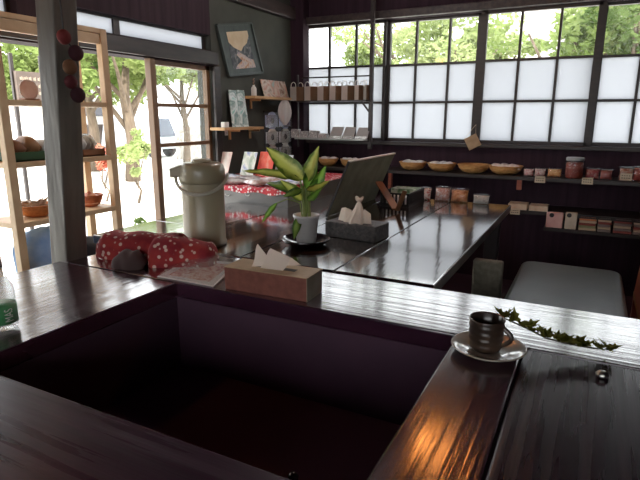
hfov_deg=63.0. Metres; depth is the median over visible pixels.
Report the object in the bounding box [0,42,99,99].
tree
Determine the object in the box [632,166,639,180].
snack bag
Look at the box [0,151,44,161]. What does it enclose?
tray
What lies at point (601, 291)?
bench
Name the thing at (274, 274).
tissue box
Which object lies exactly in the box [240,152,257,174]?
card
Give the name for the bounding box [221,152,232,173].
card
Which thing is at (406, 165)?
bamboo basket
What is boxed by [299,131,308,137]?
printed box
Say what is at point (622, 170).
snack bag
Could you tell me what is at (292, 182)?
packet
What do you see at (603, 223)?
folded towel
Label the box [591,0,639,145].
window
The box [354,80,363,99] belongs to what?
paper bag
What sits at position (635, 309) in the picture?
wooden chair
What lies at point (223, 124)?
box
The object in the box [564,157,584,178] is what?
storage jar
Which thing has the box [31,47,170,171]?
tree
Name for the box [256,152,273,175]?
card
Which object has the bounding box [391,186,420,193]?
stack
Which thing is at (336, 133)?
card holder
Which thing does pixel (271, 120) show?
round badge
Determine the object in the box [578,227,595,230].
folded towel
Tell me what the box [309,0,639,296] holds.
wall
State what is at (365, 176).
board
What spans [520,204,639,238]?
wall shelf
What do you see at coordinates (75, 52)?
hanging ornament
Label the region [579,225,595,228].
folded towel
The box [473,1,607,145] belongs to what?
window
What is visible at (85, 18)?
window
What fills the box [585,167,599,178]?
snack bag
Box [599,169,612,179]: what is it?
snack bag
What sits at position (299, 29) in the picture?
trim
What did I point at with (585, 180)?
price tag
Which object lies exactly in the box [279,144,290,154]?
round badge
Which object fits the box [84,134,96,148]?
packet
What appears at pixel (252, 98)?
wall shelf
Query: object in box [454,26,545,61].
tree
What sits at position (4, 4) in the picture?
window
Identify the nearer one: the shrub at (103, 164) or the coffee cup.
the coffee cup
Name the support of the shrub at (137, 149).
on the ground
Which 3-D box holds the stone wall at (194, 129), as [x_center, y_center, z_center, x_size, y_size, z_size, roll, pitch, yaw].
[-4.066,-3.454,18.276,0.400,1.100,2.418,7,15,26]
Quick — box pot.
[169,158,228,246]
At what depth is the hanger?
4.07 m
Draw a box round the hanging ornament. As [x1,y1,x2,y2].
[56,0,85,102]
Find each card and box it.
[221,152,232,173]
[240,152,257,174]
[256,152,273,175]
[260,79,288,97]
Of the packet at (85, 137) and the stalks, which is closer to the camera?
the stalks
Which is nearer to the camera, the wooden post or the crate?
the wooden post
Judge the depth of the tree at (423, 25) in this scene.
8.57 m
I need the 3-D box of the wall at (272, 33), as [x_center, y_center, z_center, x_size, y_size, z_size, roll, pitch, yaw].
[-1.609,-0.343,1.818,0.120,2.160,6.220,7,15,26]
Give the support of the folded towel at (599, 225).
on the folded towel at (603, 228)
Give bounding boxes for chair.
[471,258,506,298]
[630,268,639,318]
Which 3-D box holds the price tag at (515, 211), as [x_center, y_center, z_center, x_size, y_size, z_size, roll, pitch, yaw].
[1.283,-0.188,3.434,0.060,0.040,0.003,7,15,26]
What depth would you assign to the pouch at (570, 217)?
3.28 m
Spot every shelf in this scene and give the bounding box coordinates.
[210,126,263,139]
[245,96,291,108]
[294,100,368,101]
[294,138,367,140]
[301,163,639,189]
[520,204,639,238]
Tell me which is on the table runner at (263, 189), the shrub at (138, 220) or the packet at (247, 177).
the packet at (247, 177)
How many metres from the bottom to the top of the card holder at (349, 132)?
0.087 m
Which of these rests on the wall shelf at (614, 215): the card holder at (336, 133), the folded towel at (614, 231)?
the folded towel at (614, 231)
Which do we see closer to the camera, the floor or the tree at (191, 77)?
the floor
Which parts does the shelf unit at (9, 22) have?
rail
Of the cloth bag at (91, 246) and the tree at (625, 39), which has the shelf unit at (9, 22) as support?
the cloth bag at (91, 246)
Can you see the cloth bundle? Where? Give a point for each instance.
(134, 250)
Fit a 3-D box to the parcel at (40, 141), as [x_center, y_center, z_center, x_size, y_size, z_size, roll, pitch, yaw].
[-1.121,-0.368,2.092,0.110,0.070,0.055,7,15,26]
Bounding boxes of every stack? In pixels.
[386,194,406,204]
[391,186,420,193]
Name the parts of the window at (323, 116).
frosted pane, frosted pane, frosted pane, frosted pane, frosted pane, frosted pane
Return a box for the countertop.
[224,178,340,207]
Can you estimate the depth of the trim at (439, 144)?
3.63 m
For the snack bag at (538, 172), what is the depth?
3.40 m
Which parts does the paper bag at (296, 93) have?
panel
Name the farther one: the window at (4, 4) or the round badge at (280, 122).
the round badge at (280, 122)
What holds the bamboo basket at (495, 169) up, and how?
on the wall shelf at (519, 177)
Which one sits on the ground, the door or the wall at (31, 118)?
the wall at (31, 118)
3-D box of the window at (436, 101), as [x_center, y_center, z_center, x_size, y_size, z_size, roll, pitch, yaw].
[0.824,-1.181,3.878,0.720,0.880,0.036,7,15,26]
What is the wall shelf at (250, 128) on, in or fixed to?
attached to the wall at (272, 33)
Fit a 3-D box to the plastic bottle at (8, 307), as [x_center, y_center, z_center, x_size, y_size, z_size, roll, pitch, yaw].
[-0.717,0.122,1.167,0.064,0.158,0.063,7,15,26]
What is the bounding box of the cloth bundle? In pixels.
[96,230,218,269]
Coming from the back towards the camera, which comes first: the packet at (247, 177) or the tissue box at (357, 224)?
the packet at (247, 177)
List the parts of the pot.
spout, handle, lid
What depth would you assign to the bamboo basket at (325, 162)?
4.08 m
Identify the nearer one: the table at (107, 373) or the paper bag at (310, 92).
the table at (107, 373)
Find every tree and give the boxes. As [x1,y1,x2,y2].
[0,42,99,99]
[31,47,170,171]
[38,54,186,181]
[163,69,198,161]
[332,26,393,65]
[336,17,477,63]
[392,14,507,63]
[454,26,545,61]
[486,4,639,56]
[550,4,639,54]
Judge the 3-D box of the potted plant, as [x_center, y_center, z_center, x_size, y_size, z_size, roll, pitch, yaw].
[-0.117,-0.169,1.943,0.372,0.358,0.143,7,15,26]
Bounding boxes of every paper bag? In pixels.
[290,82,303,100]
[304,81,316,100]
[317,81,329,99]
[329,81,341,99]
[341,80,354,99]
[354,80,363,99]
[363,80,369,99]
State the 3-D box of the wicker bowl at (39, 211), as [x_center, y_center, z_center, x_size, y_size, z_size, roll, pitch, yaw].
[-1.144,-0.122,2.105,0.157,0.048,0.157,7,15,26]
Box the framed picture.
[215,22,263,76]
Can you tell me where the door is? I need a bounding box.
[155,59,212,160]
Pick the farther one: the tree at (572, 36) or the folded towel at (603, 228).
the tree at (572, 36)
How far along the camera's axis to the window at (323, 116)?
4.13 m
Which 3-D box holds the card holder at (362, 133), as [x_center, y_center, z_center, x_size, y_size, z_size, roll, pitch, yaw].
[0.320,-0.801,3.919,0.105,0.085,0.094,7,15,26]
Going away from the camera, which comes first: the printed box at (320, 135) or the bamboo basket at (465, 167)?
the bamboo basket at (465, 167)
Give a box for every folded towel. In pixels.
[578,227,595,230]
[579,218,596,220]
[579,220,595,225]
[579,220,596,223]
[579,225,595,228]
[597,223,609,227]
[597,227,610,232]
[598,222,611,224]
[598,227,610,229]
[612,228,630,233]
[613,223,630,228]
[613,228,630,231]
[614,221,631,223]
[614,223,632,226]
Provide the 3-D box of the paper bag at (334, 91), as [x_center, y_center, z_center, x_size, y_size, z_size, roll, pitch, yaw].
[0.121,-1.129,3.947,0.082,0.142,0.068,7,15,26]
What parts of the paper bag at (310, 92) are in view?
panel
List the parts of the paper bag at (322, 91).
panel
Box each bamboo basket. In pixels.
[319,157,338,165]
[340,158,348,165]
[399,160,426,169]
[427,162,456,171]
[457,163,488,172]
[488,164,523,174]
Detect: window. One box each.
[0,0,10,12]
[77,9,116,33]
[116,17,204,49]
[309,20,387,140]
[385,13,481,141]
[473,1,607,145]
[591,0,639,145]
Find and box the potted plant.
[244,146,329,242]
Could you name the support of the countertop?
on the floor
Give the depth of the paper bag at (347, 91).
3.89 m
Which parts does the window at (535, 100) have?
frosted pane, frosted pane, frosted pane, frosted pane, frosted pane, frosted pane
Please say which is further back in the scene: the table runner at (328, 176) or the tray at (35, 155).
the table runner at (328, 176)
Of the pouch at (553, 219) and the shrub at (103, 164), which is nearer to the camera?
the pouch at (553, 219)
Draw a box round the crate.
[379,186,423,207]
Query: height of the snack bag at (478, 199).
0.054 m
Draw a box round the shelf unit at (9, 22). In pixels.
[0,11,122,276]
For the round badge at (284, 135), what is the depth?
4.18 m
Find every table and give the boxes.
[0,254,639,479]
[93,203,285,242]
[217,194,510,288]
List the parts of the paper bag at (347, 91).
panel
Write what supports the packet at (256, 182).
on the table runner at (263, 189)
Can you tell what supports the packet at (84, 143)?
on the tray at (97, 151)
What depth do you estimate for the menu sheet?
1.58 m
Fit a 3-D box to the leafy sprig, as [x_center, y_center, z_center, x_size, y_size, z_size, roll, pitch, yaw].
[0.483,0.183,1.068,0.250,0.071,0.057,5,14,20]
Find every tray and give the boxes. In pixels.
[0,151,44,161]
[83,148,104,156]
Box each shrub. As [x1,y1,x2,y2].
[94,143,117,201]
[116,128,150,203]
[134,217,146,224]
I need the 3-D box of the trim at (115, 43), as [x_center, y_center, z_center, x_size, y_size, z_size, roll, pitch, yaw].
[-1.433,-0.821,1.907,0.050,0.080,3.330,7,15,26]
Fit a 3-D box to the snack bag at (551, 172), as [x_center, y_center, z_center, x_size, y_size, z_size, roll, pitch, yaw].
[1.516,-0.436,3.374,0.087,0.058,0.036,7,15,26]
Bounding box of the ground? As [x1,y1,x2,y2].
[0,124,197,275]
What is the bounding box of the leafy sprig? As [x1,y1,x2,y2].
[494,306,622,351]
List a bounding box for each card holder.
[328,127,343,138]
[341,127,355,138]
[355,127,368,138]
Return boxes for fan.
[278,91,291,124]
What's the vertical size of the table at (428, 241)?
0.700 m
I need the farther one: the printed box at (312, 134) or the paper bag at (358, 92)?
the printed box at (312, 134)
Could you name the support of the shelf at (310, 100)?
attached to the rack
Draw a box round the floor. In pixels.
[440,273,632,317]
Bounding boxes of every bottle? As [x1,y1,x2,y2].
[0,260,18,331]
[251,78,256,95]
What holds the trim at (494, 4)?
attached to the wall at (523, 238)
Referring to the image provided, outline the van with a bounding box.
[101,116,175,156]
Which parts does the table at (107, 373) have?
knob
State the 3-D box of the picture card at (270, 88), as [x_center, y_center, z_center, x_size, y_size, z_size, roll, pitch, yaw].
[-0.341,-1.142,3.950,0.048,0.124,0.342,7,15,26]
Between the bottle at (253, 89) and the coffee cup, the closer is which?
the coffee cup
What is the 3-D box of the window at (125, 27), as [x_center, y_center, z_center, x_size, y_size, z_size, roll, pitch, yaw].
[-0.906,-1.181,3.023,0.030,0.093,0.710,7,15,26]
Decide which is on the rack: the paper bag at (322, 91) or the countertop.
the paper bag at (322, 91)
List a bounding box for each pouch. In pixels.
[545,211,563,227]
[564,212,577,229]
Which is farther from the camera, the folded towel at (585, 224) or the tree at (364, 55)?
the tree at (364, 55)
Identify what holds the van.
on the ground
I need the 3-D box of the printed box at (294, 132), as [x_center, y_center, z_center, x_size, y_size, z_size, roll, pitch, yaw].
[-0.191,-0.850,4.159,0.064,0.066,0.045,7,15,26]
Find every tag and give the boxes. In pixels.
[464,126,480,150]
[510,208,519,214]
[535,176,545,182]
[582,177,592,184]
[620,173,631,180]
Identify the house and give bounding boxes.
[85,86,160,152]
[503,9,631,58]
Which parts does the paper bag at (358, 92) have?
panel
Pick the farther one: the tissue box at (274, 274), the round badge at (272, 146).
the round badge at (272, 146)
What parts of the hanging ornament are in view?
cord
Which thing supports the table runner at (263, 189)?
on the countertop
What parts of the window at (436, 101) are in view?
frosted pane, frosted pane, frosted pane, frosted pane, frosted pane, frosted pane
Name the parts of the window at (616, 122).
frosted pane, frosted pane, frosted pane, frosted pane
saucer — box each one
[282,233,330,247]
[451,331,527,362]
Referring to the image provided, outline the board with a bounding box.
[326,153,406,216]
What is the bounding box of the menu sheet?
[157,261,231,286]
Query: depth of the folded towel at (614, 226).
3.17 m
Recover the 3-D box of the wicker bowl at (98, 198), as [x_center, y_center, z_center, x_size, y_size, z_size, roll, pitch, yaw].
[-1.025,-0.177,2.329,0.117,0.053,0.117,7,15,26]
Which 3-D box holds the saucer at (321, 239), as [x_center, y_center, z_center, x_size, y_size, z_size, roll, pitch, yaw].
[-0.052,0.004,1.961,0.184,0.027,0.184,7,15,26]
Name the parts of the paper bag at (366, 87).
panel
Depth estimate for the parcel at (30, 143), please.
2.01 m
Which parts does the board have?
prop leg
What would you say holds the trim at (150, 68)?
attached to the wall at (272, 33)
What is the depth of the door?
3.34 m
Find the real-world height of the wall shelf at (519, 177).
0.172 m
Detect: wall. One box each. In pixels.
[0,0,291,173]
[0,106,47,203]
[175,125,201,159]
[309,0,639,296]
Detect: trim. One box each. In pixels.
[0,31,217,64]
[144,58,165,219]
[211,66,222,162]
[227,0,295,20]
[290,0,308,163]
[306,0,605,25]
[306,139,639,151]
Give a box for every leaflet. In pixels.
[228,90,240,126]
[236,90,248,126]
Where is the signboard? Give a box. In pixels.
[7,53,40,229]
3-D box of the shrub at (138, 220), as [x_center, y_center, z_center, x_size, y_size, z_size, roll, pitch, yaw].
[-1.608,0.097,4.484,0.472,0.590,0.382,-4,14,-17]
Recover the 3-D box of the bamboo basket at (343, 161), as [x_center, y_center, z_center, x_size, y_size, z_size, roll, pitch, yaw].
[0.233,-0.600,4.050,0.157,0.059,0.157,7,15,26]
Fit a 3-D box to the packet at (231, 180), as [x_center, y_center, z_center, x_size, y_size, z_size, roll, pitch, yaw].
[-0.497,-0.343,3.011,0.155,0.034,0.120,1,13,2]
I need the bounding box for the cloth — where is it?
[12,226,51,272]
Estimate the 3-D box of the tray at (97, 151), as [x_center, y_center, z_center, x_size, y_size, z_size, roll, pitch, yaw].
[-1.030,-0.382,2.269,0.140,0.030,0.115,7,15,26]
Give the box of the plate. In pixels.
[19,80,39,99]
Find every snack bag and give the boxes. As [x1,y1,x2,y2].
[424,187,431,199]
[434,186,450,201]
[450,188,468,202]
[472,194,489,204]
[523,169,533,175]
[534,169,545,175]
[547,169,561,176]
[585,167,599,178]
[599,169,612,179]
[618,166,633,180]
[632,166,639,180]
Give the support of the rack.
hanging from the ceiling
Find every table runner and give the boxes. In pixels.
[224,183,285,195]
[325,173,342,180]
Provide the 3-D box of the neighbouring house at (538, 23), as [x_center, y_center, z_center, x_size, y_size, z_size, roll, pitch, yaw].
[7.205,-3.659,12.429,7.000,4.250,4.400,7,15,26]
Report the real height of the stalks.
0.053 m
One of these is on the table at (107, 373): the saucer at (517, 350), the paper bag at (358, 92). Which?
the saucer at (517, 350)
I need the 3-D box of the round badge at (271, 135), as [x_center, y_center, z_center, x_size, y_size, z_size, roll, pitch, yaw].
[-0.368,-0.794,4.032,0.009,0.140,0.171,7,15,26]
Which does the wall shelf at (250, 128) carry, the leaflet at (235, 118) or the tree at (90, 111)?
the leaflet at (235, 118)
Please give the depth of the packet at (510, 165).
3.46 m
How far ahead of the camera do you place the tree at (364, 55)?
9.78 m
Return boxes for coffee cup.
[469,311,513,353]
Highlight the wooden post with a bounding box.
[35,0,86,262]
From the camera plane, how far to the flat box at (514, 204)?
3.44 m
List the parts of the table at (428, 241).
leg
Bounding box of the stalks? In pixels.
[21,197,47,206]
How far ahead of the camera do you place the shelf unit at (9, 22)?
2.03 m
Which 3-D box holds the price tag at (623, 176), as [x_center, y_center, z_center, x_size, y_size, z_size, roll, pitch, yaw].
[1.831,-0.377,3.124,0.062,0.042,0.003,7,15,26]
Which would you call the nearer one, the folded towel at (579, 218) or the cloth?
the cloth
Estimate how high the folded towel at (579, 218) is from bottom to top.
0.014 m
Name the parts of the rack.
rod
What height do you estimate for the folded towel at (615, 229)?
0.014 m
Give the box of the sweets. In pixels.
[85,191,98,204]
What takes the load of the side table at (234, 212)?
on the floor
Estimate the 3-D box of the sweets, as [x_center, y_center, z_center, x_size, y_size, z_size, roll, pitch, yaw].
[-1.024,-0.192,2.325,0.088,0.055,0.089,-7,15,-26]
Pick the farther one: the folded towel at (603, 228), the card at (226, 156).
the card at (226, 156)
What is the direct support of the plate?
on the shelf unit at (9, 22)
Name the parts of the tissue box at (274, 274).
panel, panel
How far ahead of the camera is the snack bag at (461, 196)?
2.91 m
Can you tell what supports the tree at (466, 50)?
on the ground
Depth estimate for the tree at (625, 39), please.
5.77 m
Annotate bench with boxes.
[505,261,627,317]
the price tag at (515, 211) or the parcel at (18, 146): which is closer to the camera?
the parcel at (18, 146)
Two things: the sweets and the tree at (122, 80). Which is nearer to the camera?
the sweets
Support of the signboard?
on the ground
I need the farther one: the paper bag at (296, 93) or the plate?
the paper bag at (296, 93)
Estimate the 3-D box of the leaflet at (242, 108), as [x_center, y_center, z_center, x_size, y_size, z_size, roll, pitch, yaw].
[-0.536,-0.905,3.592,0.046,0.244,0.106,7,15,26]
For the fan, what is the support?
hanging from the wall shelf at (252, 98)
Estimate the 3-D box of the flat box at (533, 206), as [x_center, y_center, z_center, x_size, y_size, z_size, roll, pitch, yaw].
[1.435,-0.214,3.422,0.114,0.034,0.115,7,15,26]
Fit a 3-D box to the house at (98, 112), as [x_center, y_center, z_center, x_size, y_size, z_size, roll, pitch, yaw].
[-9.841,-4.578,18.257,3.300,3.270,8.500,7,15,26]
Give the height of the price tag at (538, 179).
0.042 m
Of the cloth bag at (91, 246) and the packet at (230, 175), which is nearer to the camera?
the cloth bag at (91, 246)
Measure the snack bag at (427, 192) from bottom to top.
0.074 m
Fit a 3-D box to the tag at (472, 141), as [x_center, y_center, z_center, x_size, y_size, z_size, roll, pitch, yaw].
[1.081,-0.724,3.688,0.122,0.181,0.023,7,15,26]
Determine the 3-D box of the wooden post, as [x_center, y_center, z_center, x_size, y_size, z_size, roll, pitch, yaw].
[-0.826,-0.309,1.682,0.267,2.160,0.082,7,15,26]
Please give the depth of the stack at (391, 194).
2.78 m
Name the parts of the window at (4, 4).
pane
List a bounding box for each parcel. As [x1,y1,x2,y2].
[0,139,26,152]
[15,136,40,151]
[35,139,44,150]
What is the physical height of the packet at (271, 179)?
0.034 m
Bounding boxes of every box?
[221,122,228,127]
[224,244,322,301]
[291,129,300,137]
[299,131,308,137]
[309,131,319,137]
[318,133,328,137]
[325,196,388,242]
[508,201,528,209]
[529,203,548,211]
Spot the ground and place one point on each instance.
(129, 193)
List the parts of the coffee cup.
handle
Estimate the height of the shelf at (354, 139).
0.010 m
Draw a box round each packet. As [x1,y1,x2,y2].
[82,134,91,148]
[82,137,86,149]
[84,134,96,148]
[225,174,240,176]
[226,177,246,183]
[238,175,261,179]
[243,179,270,185]
[261,177,286,181]
[266,180,299,184]
[508,164,519,169]
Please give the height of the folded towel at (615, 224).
0.014 m
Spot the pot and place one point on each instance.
(202, 181)
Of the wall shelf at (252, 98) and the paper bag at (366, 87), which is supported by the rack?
the paper bag at (366, 87)
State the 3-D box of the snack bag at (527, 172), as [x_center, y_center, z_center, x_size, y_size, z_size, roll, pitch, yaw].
[1.377,-0.449,3.444,0.065,0.050,0.036,7,15,26]
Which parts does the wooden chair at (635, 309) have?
leg, seat, panel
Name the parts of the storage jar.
lid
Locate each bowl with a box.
[22,201,48,216]
[85,193,103,206]
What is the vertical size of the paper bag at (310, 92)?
0.142 m
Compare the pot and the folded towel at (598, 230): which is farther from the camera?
the folded towel at (598, 230)
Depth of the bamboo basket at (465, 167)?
3.56 m
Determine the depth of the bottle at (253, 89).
3.66 m
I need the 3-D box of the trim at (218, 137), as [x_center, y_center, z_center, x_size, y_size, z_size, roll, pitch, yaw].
[-0.675,-0.398,3.530,0.030,1.480,0.060,7,15,26]
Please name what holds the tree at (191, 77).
on the ground
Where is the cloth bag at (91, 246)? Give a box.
[86,236,96,256]
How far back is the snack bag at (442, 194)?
2.95 m
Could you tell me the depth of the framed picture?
3.54 m
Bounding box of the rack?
[294,0,375,148]
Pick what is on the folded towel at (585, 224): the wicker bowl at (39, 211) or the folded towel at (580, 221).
the folded towel at (580, 221)
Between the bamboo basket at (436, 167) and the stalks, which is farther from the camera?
the bamboo basket at (436, 167)
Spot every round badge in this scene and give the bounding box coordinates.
[265,111,277,128]
[266,129,277,145]
[266,145,277,151]
[279,119,289,128]
[279,128,290,143]
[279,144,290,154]
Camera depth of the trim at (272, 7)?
3.79 m
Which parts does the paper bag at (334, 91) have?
panel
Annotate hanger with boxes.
[263,111,290,151]

